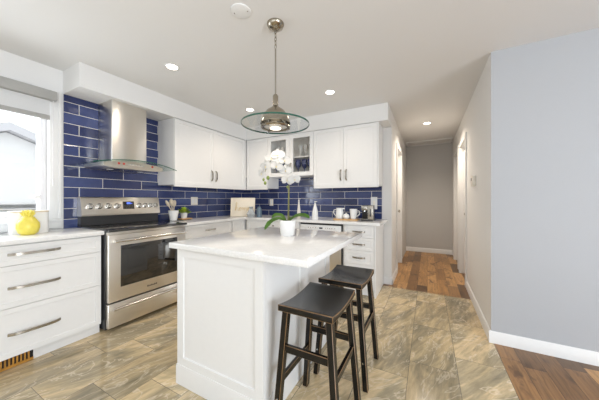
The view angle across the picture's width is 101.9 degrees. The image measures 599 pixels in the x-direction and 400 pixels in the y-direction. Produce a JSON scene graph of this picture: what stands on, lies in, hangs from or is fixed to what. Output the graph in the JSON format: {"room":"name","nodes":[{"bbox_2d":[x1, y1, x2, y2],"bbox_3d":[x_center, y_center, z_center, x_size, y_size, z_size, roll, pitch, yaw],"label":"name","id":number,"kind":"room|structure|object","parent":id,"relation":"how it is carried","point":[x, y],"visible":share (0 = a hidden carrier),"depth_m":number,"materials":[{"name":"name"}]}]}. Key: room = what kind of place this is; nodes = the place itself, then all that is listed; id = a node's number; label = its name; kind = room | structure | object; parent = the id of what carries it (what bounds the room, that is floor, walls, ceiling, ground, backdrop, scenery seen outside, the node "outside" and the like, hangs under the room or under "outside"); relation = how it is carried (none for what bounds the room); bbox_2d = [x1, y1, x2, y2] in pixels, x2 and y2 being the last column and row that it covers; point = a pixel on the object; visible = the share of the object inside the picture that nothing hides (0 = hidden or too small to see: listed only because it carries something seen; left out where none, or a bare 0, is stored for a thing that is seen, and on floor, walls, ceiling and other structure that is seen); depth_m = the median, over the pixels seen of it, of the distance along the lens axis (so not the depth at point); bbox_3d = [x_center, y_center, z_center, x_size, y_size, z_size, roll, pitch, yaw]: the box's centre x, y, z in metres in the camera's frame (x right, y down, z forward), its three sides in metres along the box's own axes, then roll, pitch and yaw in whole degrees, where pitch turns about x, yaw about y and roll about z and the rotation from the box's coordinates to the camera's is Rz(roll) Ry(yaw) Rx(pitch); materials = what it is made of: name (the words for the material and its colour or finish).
{"room":"kitchen","nodes":[
{"label":"kitchen","id":0,"kind":"room"},
{"bbox_2d":[0,49,62,233],"bbox_3d":[-2.712,-0.020,1.717,0.200,2.420,6.900,0,0,28],"label":"wall","id":1,"kind":"structure","parent":0,"point":[13,66],"depth_m":2.19,"materials":[{"name":"paint"}]},
{"bbox_2d":[0,117,45,218],"bbox_3d":[-2.739,-0.375,1.618,0.105,1.110,1.500,0,0,28],"label":"window","id":2,"kind":"structure","parent":1,"relation":"in","point":[40,196],"depth_m":2.24,"materials":[{"name":"plastic"}]},
{"bbox_2d":[0,76,56,185],"bbox_3d":[-2.636,-0.552,1.527,0.078,0.865,1.635,0,0,28],"label":"roller blind","id":3,"kind":"object","parent":2,"relation":"attached to","point":[16,96],"visible":1,"depth_m":2.08,"materials":[{"name":"fabric"}]},
{"bbox_2d":[0,75,61,231],"bbox_3d":[-2.708,-0.372,1.602,0.155,1.285,1.670,0,0,28],"label":"trim","id":4,"kind":"structure","parent":1,"relation":"attached to","point":[55,192],"depth_m":2.28,"materials":[{"name":"paint"}]},
{"bbox_2d":[63,94,243,228],"bbox_3d":[-1.660,-0.340,3.482,0.010,1.340,2.595,0,0,28],"label":"tiled wall","id":5,"kind":"structure","parent":1,"relation":"attached to","point":[80,116],"depth_m":2.60,"materials":[{"name":"blue tile"}]},
{"bbox_2d":[84,99,176,172],"bbox_3d":[-1.836,-0.658,2.611,0.492,0.702,0.812,0,0,28],"label":"range hood","id":6,"kind":"object","parent":5,"relation":"attached to","point":[121,126],"visible":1,"depth_m":2.54,"materials":[{"name":"metal"}]},
{"bbox_2d":[84,161,162,172],"bbox_3d":[-1.881,-0.347,2.635,0.389,0.080,0.580,0,0,28],"label":"hood","id":7,"kind":"object","parent":6,"relation":"attached to","point":[117,166],"depth_m":2.52,"materials":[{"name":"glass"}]},
{"bbox_2d":[191,197,197,204],"bbox_3d":[-1.570,0.025,3.630,0.009,0.116,0.116,0,0,28],"label":"light switch","id":8,"kind":"object","parent":5,"relation":"attached to","point":[194,200],"visible":1,"depth_m":3.63,"materials":[{"name":"beige plastic"}]},
{"bbox_2d":[158,118,245,189],"bbox_3d":[-1.359,-0.585,3.646,0.366,0.849,1.325,0,0,28],"label":"upper cabinet","id":9,"kind":"object","parent":1,"relation":"attached to","point":[202,157],"visible":1,"depth_m":3.31,"materials":[{"name":"paint"}]},
{"bbox_2d":[63,62,391,145],"bbox_3d":[-0.494,-1.120,2.863,2.650,0.220,2.600,0,0,28],"label":"soffit","id":10,"kind":"structure","parent":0,"point":[83,81],"depth_m":3.03,"materials":[{"name":"paint"}]},
{"bbox_2d":[0,286,518,399],"bbox_3d":[-1.211,1.240,0.725,3.780,0.100,6.850,0,0,28],"label":"floor","id":11,"kind":"structure","parent":0,"point":[431,346],"depth_m":1.78,"materials":[{"name":"tile"}]},
{"bbox_2d":[0,235,100,361],"bbox_3d":[-2.165,0.752,1.907,0.565,0.875,0.828,0,0,28],"label":"base cabinet","id":12,"kind":"object","parent":11,"relation":"on","point":[50,291],"visible":0.98,"depth_m":1.85,"materials":[{"name":"paint"}]},
{"bbox_2d":[0,350,33,371],"bbox_3d":[-2.082,1.141,1.622,0.012,0.092,0.425,0,0,28],"label":"floor register","id":13,"kind":"object","parent":12,"relation":"attached to","point":[14,361],"visible":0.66,"depth_m":1.73,"materials":[{"name":"brown wood"}]},
{"bbox_2d":[0,228,103,245],"bbox_3d":[-2.179,0.297,1.898,0.552,0.035,0.878,0,0,28],"label":"countertop","id":14,"kind":"structure","parent":12,"relation":"on","point":[66,233],"depth_m":1.90,"materials":[{"name":"white stone"}]},
{"bbox_2d":[15,210,39,234],"bbox_3d":[-2.145,0.181,1.922,0.132,0.199,0.132,0,0,28],"label":"vase","id":15,"kind":"object","parent":14,"relation":"on","point":[28,224],"visible":0.99,"depth_m":1.89,"materials":[{"name":"yellow ceramic"}]},
{"bbox_2d":[7,210,48,234],"bbox_3d":[-2.251,0.188,2.022,0.144,0.184,0.224,0,0,28],"label":"bread box","id":16,"kind":"object","parent":14,"relation":"on","point":[42,216],"visible":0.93,"depth_m":2.00,"materials":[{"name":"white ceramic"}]},
{"bbox_2d":[77,197,186,329],"bbox_3d":[-1.742,0.584,2.614,0.652,1.212,0.790,0,0,28],"label":"stove","id":17,"kind":"object","parent":11,"relation":"on","point":[139,266],"visible":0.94,"depth_m":2.43,"materials":[{"name":"grey metal"}]},
{"bbox_2d":[79,221,186,232],"bbox_3d":[-1.740,0.282,2.612,0.562,0.025,0.790,0,0,28],"label":"cooktop","id":18,"kind":"object","parent":17,"relation":"in","point":[118,226],"depth_m":2.50,"materials":[{"name":"black glass"}]},
{"bbox_2d":[184,221,231,239],"bbox_3d":[-1.403,0.752,3.349,0.565,0.875,0.800,0,0,28],"label":"base cabinet","id":19,"kind":"object","parent":11,"relation":"on","point":[200,230],"visible":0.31,"depth_m":3.18,"materials":[{"name":"paint"}]},
{"bbox_2d":[232,219,245,231],"bbox_3d":[-1.024,0.752,4.099,0.533,0.875,0.880,0,0,28],"label":"base cabinet","id":20,"kind":"object","parent":11,"relation":"on","point":[237,225],"visible":0.17,"depth_m":3.72,"materials":[{"name":"paint"}]},
{"bbox_2d":[169,227,361,399],"bbox_3d":[-0.163,0.735,1.800,1.003,0.910,1.039,0,0,28],"label":"kitchen island","id":21,"kind":"object","parent":11,"relation":"on","point":[231,286],"visible":0.86,"depth_m":1.42,"materials":[{"name":"paint"}]},
{"bbox_2d":[169,227,361,267],"bbox_3d":[-0.163,0.297,1.800,1.003,0.035,1.039,0,0,28],"label":"island countertop","id":22,"kind":"structure","parent":21,"relation":"on","point":[307,247],"depth_m":1.51,"materials":[{"name":"white stone"}]},
{"bbox_2d":[258,149,309,235],"bbox_3d":[-0.126,-0.054,1.897,0.393,0.668,0.163,0,0,-7],"label":"potted orchid","id":23,"kind":"object","parent":22,"relation":"on","point":[278,157],"visible":1,"depth_m":1.85,"materials":[{"name":"white plant"}]},
{"bbox_2d":[246,219,300,229],"bbox_3d":[-0.294,0.752,3.865,0.974,0.875,0.617,0,0,28],"label":"base cabinet","id":24,"kind":"object","parent":11,"relation":"on","point":[250,224],"visible":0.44,"depth_m":3.71,"materials":[{"name":"paint"}]},
{"bbox_2d":[163,214,387,225],"bbox_3d":[-0.304,0.297,3.264,2.590,0.035,1.692,0,0,28],"label":"countertop","id":25,"kind":"structure","parent":24,"relation":"on","point":[203,220],"depth_m":3.30,"materials":[{"name":"white stone"}]},
{"bbox_2d":[230,198,254,216],"bbox_3d":[-0.914,0.127,3.924,0.386,0.304,0.061,0,0,-1],"label":"cutting board","id":26,"kind":"object","parent":25,"relation":"on","point":[239,206],"visible":0.94,"depth_m":3.92,"materials":[{"name":"beige wood"}]},
{"bbox_2d":[247,207,254,217],"bbox_3d":[-0.750,0.198,3.773,0.137,0.165,0.140,0,0,28],"label":"vase","id":27,"kind":"object","parent":25,"relation":"on","point":[250,213],"visible":0.97,"depth_m":3.73,"materials":[{"name":"grey ceramic"}]},
{"bbox_2d":[257,207,261,216],"bbox_3d":[-0.629,0.198,3.794,0.082,0.165,0.082,0,0,28],"label":"bottle vase","id":28,"kind":"object","parent":25,"relation":"on","point":[259,210],"visible":0.95,"depth_m":3.76,"materials":[{"name":"blue ceramic"}]},
{"bbox_2d":[297,198,300,216],"bbox_3d":[-0.010,0.134,3.874,0.064,0.293,0.064,0,0,28],"label":"soap bottle","id":29,"kind":"object","parent":25,"relation":"on","point":[298,208],"visible":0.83,"depth_m":3.86,"materials":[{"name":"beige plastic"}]},
{"bbox_2d":[312,201,317,219],"bbox_3d":[0.215,0.153,3.348,0.086,0.253,0.086,0,0,28],"label":"soap bottle","id":30,"kind":"object","parent":25,"relation":"on","point":[315,211],"visible":1,"depth_m":3.32,"materials":[{"name":"white ceramic"}]},
{"bbox_2d":[333,218,359,220],"bbox_3d":[0.641,0.273,3.320,0.340,0.014,0.150,0,0,28],"label":"cutting board","id":31,"kind":"object","parent":25,"relation":"on","point":[334,218],"visible":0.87,"depth_m":3.26,"materials":[{"name":"brown wood"}]},
{"bbox_2d":[333,208,344,218],"bbox_3d":[0.552,0.193,3.384,0.114,0.145,0.132,0,0,-25],"label":"creamer","id":32,"kind":"object","parent":31,"relation":"on","point":[339,211],"visible":0.98,"depth_m":3.33,"materials":[{"name":"white ceramic"}]},
{"bbox_2d":[350,209,359,218],"bbox_3d":[0.733,0.198,3.264,0.104,0.135,0.127,0,0,-29],"label":"mug","id":33,"kind":"object","parent":31,"relation":"on","point":[353,212],"visible":0.97,"depth_m":3.24,"materials":[{"name":"white ceramic"}]},
{"bbox_2d":[361,205,374,220],"bbox_3d":[0.901,0.178,3.201,0.150,0.203,0.220,0,0,22],"label":"toaster","id":34,"kind":"object","parent":25,"relation":"on","point":[368,211],"visible":1,"depth_m":3.12,"materials":[{"name":"grey metal"}]},
{"bbox_3d":[-1.631,0.276,3.227,0.200,0.006,0.320,0,0,28],"label":"serving tray","id":35,"kind":"object","parent":25,"relation":"on","visible":0},
{"bbox_2d":[168,210,178,220],"bbox_3d":[-1.633,0.209,3.148,0.126,0.128,0.126,0,0,28],"label":"pot","id":36,"kind":"object","parent":35,"relation":"on","point":[173,215],"visible":0.98,"depth_m":3.11,"materials":[{"name":"white ceramic"}]},
{"bbox_2d":[169,199,173,210],"bbox_3d":[-1.649,0.127,3.129,0.055,0.262,0.054,0,0,-17],"label":"wooden spoon","id":37,"kind":"object","parent":36,"relation":"in","point":[171,202],"visible":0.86,"depth_m":3.12,"materials":[{"name":"brown wood"}]},
{"bbox_3d":[-1.585,0.267,3.366,0.110,0.012,0.170,0,0,28],"label":"trivet","id":38,"kind":"object","parent":35,"relation":"on","visible":0},
{"bbox_2d":[178,207,191,217],"bbox_3d":[-1.605,0.181,3.363,0.174,0.159,0.197,0,0,28],"label":"potted plant","id":39,"kind":"object","parent":38,"relation":"on","point":[183,215],"visible":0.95,"depth_m":3.33,"materials":[{"name":"green plant"}]},
{"bbox_2d":[274,282,360,399],"bbox_3d":[0.108,0.860,1.328,0.368,0.659,0.388,0,0,28],"label":"bar stool","id":40,"kind":"object","parent":11,"relation":"on","point":[316,301],"visible":1,"depth_m":1.25,"materials":[{"name":"black wood"}]},
{"bbox_2d":[301,222,343,287],"bbox_3d":[0.415,0.753,3.500,0.605,0.873,0.584,0,0,28],"label":"dishwasher","id":41,"kind":"object","parent":11,"relation":"on","point":[336,258],"visible":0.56,"depth_m":3.17,"materials":[{"name":"white metal"}]},
{"bbox_2d":[313,265,378,392],"bbox_3d":[0.346,0.860,1.746,0.368,0.659,0.388,0,0,28],"label":"bar stool","id":42,"kind":"object","parent":11,"relation":"on","point":[357,278],"visible":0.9,"depth_m":1.65,"materials":[{"name":"black wood"}]},
{"bbox_2d":[343,224,383,298],"bbox_3d":[0.862,0.752,3.252,0.412,0.875,0.620,0,0,28],"label":"base cabinet","id":43,"kind":"object","parent":11,"relation":"on","point":[367,251],"visible":0.77,"depth_m":3.01,"materials":[{"name":"paint"}]},
{"bbox_2d":[0,0,598,145],"bbox_3d":[0.788,-1.280,1.223,6.850,0.100,9.600,0,0,28],"label":"ceiling","id":44,"kind":"structure","parent":0,"point":[427,59],"depth_m":1.93,"materials":[{"name":"paint"}]},
{"bbox_2d":[165,63,178,69],"bbox_3d":[-1.181,-1.226,2.251,0.120,0.006,0.120,0,0,28],"label":"recessed light","id":45,"kind":"object","parent":44,"relation":"in","point":[170,66],"visible":1,"depth_m":2.24,"materials":[{"name":"paint"}]},
{"bbox_2d":[231,3,250,18],"bbox_3d":[-0.382,-1.225,1.588,0.132,0.009,0.132,0,0,28],"label":"cover plate","id":46,"kind":"object","parent":44,"relation":"attached to","point":[239,10],"visible":1,"depth_m":1.58,"materials":[{"name":"paint"}]},
{"bbox_2d":[241,18,308,133],"bbox_3d":[-0.168,-0.860,1.706,0.475,0.740,0.475,0,0,28],"label":"pendant lamp","id":47,"kind":"object","parent":44,"relation":"hanging from","point":[274,119],"visible":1,"depth_m":1.67,"materials":[{"name":"silver metal"}]},
{"bbox_2d":[264,124,286,129],"bbox_3d":[-0.168,-0.508,1.706,0.166,0.017,0.166,0,0,28],"label":"diffuser","id":48,"kind":"object","parent":47,"relation":"attached to","point":[266,126],"depth_m":1.68,"materials":[{"name":"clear glass"}]},
{"bbox_2d":[325,90,334,94],"bbox_3d":[0.350,-1.226,2.786,0.120,0.006,0.120,0,0,28],"label":"recessed light","id":49,"kind":"object","parent":44,"relation":"in","point":[328,92],"visible":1,"depth_m":2.79,"materials":[{"name":"beige plastic"}]},
{"bbox_2d":[246,127,391,277],"bbox_3d":[0.137,-0.020,4.056,2.650,2.420,0.100,0,0,28],"label":"wall","id":50,"kind":"structure","parent":0,"point":[387,132],"depth_m":3.42,"materials":[{"name":"paint"}]},
{"bbox_2d":[246,138,278,189],"bbox_3d":[-0.639,-0.585,4.209,0.440,0.849,0.334,0,0,28],"label":"upper cabinet","id":51,"kind":"object","parent":50,"relation":"attached to","point":[257,149],"visible":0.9,"depth_m":4.08,"materials":[{"name":"paint"}]},
{"bbox_2d":[268,131,313,178],"bbox_3d":[-0.087,-0.682,3.898,0.824,0.654,0.365,0,0,28],"label":"upper cabinet","id":52,"kind":"object","parent":50,"relation":"attached to","point":[291,142],"visible":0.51,"depth_m":3.84,"materials":[{"name":"paint"}]},
{"bbox_2d":[295,159,300,171],"bbox_3d":[-0.021,-0.498,3.812,0.098,0.250,0.098,0,0,28],"label":"goblet","id":53,"kind":"object","parent":52,"relation":"in","point":[297,161],"visible":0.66,"depth_m":3.78,"materials":[{"name":"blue glass"}]},
{"bbox_2d":[299,145,302,155],"bbox_3d":[0.019,-0.751,3.791,0.064,0.180,0.064,0,0,28],"label":"wine glass","id":54,"kind":"object","parent":52,"relation":"on","point":[300,146],"visible":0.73,"depth_m":3.77,"materials":[{"name":"clear glass"}]},
{"bbox_2d":[294,155,309,160],"bbox_3d":[-0.071,-0.653,3.929,0.788,0.016,0.280,0,0,28],"label":"shelf","id":55,"kind":"object","parent":52,"relation":"attached to","point":[298,157],"depth_m":3.75,"materials":[{"name":"paint"}]},
{"bbox_2d":[301,159,306,170],"bbox_3d":[0.077,-0.498,3.772,0.098,0.250,0.098,0,0,28],"label":"goblet","id":56,"kind":"object","parent":52,"relation":"in","point":[304,161],"visible":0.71,"depth_m":3.74,"materials":[{"name":"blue glass"}]},
{"bbox_2d":[304,144,307,155],"bbox_3d":[0.094,-0.751,3.751,0.064,0.180,0.064,0,0,28],"label":"wine glass","id":57,"kind":"object","parent":52,"relation":"on","point":[305,145],"visible":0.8,"depth_m":3.73,"materials":[{"name":"clear glass"}]},
{"bbox_2d":[244,177,381,218],"bbox_3d":[0.059,-0.040,4.035,2.512,0.740,0.010,0,0,28],"label":"tiled wall","id":58,"kind":"structure","parent":50,"relation":"attached to","point":[328,199],"depth_m":3.95,"materials":[{"name":"blue tile"}]},
{"bbox_2d":[371,197,376,208],"bbox_3d":[1.070,0.055,3.489,0.090,0.175,0.009,0,0,28],"label":"wall outlet","id":59,"kind":"object","parent":58,"relation":"attached to","point":[373,199],"visible":0.77,"depth_m":3.48,"materials":[{"name":"white plastic"}]},
{"bbox_2d":[314,122,382,187],"bbox_3d":[0.685,-0.585,3.491,0.920,0.849,0.366,0,0,28],"label":"upper cabinet","id":60,"kind":"object","parent":50,"relation":"attached to","point":[348,156],"visible":1,"depth_m":3.33,"materials":[{"name":"paint"}]},
{"bbox_2d":[384,277,392,284],"bbox_3d":[1.243,1.143,3.406,0.119,0.095,0.016,0,0,28],"label":"baseboard","id":61,"kind":"structure","parent":50,"relation":"attached to","point":[387,280],"depth_m":3.40,"materials":[{"name":"paint"}]},
{"bbox_2d":[392,114,405,275],"bbox_3d":[1.851,-0.020,4.592,0.120,2.420,2.450,0,0,28],"label":"wall","id":62,"kind":"structure","parent":0,"point":[396,135],"depth_m":3.81,"materials":[{"name":"paint"}]},
{"bbox_2d":[391,268,396,282],"bbox_3d":[1.422,1.143,3.634,0.016,0.095,0.586,0,0,28],"label":"baseboard","id":63,"kind":"structure","parent":62,"relation":"attached to","point":[395,271],"depth_m":3.59,"materials":[{"name":"paint"}]},
{"bbox_2d":[396,143,401,273],"bbox_3d":[1.700,0.140,4.287,0.138,2.100,0.830,0,0,28],"label":"trim","id":64,"kind":"structure","parent":62,"relation":"attached to","point":[398,149],"depth_m":4.56,"materials":[{"name":"paint"}]},
{"bbox_2d":[406,142,451,249],"bbox_3d":[2.905,-0.020,5.477,1.155,2.420,0.100,0,0,28],"label":"wall","id":65,"kind":"structure","parent":0,"point":[428,167],"depth_m":5.43,"materials":[{"name":"paint"}]},
{"bbox_2d":[406,246,452,254],"bbox_3d":[2.878,1.143,5.426,0.915,0.095,0.016,0,0,28],"label":"baseboard","id":66,"kind":"structure","parent":65,"relation":"attached to","point":[417,249],"depth_m":5.41,"materials":[{"name":"paint"}]},
{"bbox_2d":[406,138,452,146],"bbox_3d":[2.772,-1.220,5.225,0.855,0.020,0.430,0,0,28],"label":"trim","id":67,"kind":"structure","parent":65,"relation":"attached to","point":[450,140],"depth_m":5.18,"materials":[{"name":"paint"}]},
{"bbox_2d":[452,53,490,328],"bbox_3d":[2.496,-0.020,3.597,0.120,2.420,3.606,0,0,28],"label":"wall","id":68,"kind":"structure","parent":0,"point":[476,121],"depth_m":2.44,"materials":[{"name":"paint"}]},
{"bbox_2d":[453,146,458,269],"bbox_3d":[2.941,0.140,4.457,0.138,2.100,0.830,0,0,28],"label":"trim","id":69,"kind":"structure","parent":68,"relation":"attached to","point":[456,153],"depth_m":4.76,"materials":[{"name":"paint"}]},
{"bbox_2d":[459,132,466,286],"bbox_3d":[2.494,0.140,3.613,0.138,2.100,0.820,0,0,28],"label":"trim","id":70,"kind":"structure","parent":68,"relation":"attached to","point":[463,143],"depth_m":3.92,"materials":[{"name":"paint"}]},
{"bbox_2d":[464,150,464,272],"bbox_3d":[2.491,0.198,3.617,0.068,1.945,0.647,0,0,28],"label":"door","id":71,"kind":"structure","parent":68,"relation":"in","point":[464,150],"depth_m":3.86,"materials":[{"name":"paint"}]},
{"bbox_2d":[471,175,475,185],"bbox_3d":[1.950,-0.205,2.727,0.031,0.116,0.140,0,0,28],"label":"thermostat","id":72,"kind":"object","parent":68,"relation":"attached to","point":[473,178],"visible":1,"depth_m":2.67,"materials":[{"name":"beige plastic"}]},
{"bbox_2d":[466,281,490,340],"bbox_3d":[1.919,1.143,2.651,0.016,0.095,1.400,0,0,28],"label":"baseboard","id":73,"kind":"structure","parent":68,"relation":"attached to","point":[481,317],"depth_m":2.44,"materials":[{"name":"paint"}]},
{"bbox_2d":[383,251,598,399],"bbox_3d":[1.716,1.240,0.733,4.750,0.100,9.600,0,0,28],"label":"floor","id":74,"kind":"structure","parent":0,"point":[533,376],"depth_m":1.78,"materials":[{"name":"brown wood"}]},
{"bbox_2d":[491,28,598,351],"bbox_3d":[2.924,-0.020,1.395,2.935,2.420,0.120,0,0,28],"label":"wall","id":75,"kind":"structure","parent":0,"point":[545,93],"depth_m":1.87,"materials":[{"name":"grey paint"}]},
{"bbox_2d":[489,330,598,365],"bbox_3d":[2.885,1.143,1.339,2.951,0.095,0.016,0,0,28],"label":"baseboard","id":76,"kind":"structure","parent":75,"relation":"attached to","point":[523,343],"depth_m":1.86,"materials":[{"name":"paint"}]},
{"label":"outside","id":77,"kind":"structure","parent":0,"visible":0},
{"bbox_3d":[-7.874,1.840,5.860,12.600,0.100,21.000,0,0,28],"label":"ground","id":78,"kind":"structure","parent":77,"visible":0},
{"bbox_2d":[0,122,35,211],"bbox_3d":[-7.901,0.020,6.215,5.820,3.540,7.400,0,0,28],"label":"neighbor house","id":79,"kind":"structure","parent":78,"relation":"on","point":[17,143],"depth_m":5.73,"materials":[{"name":"white"}]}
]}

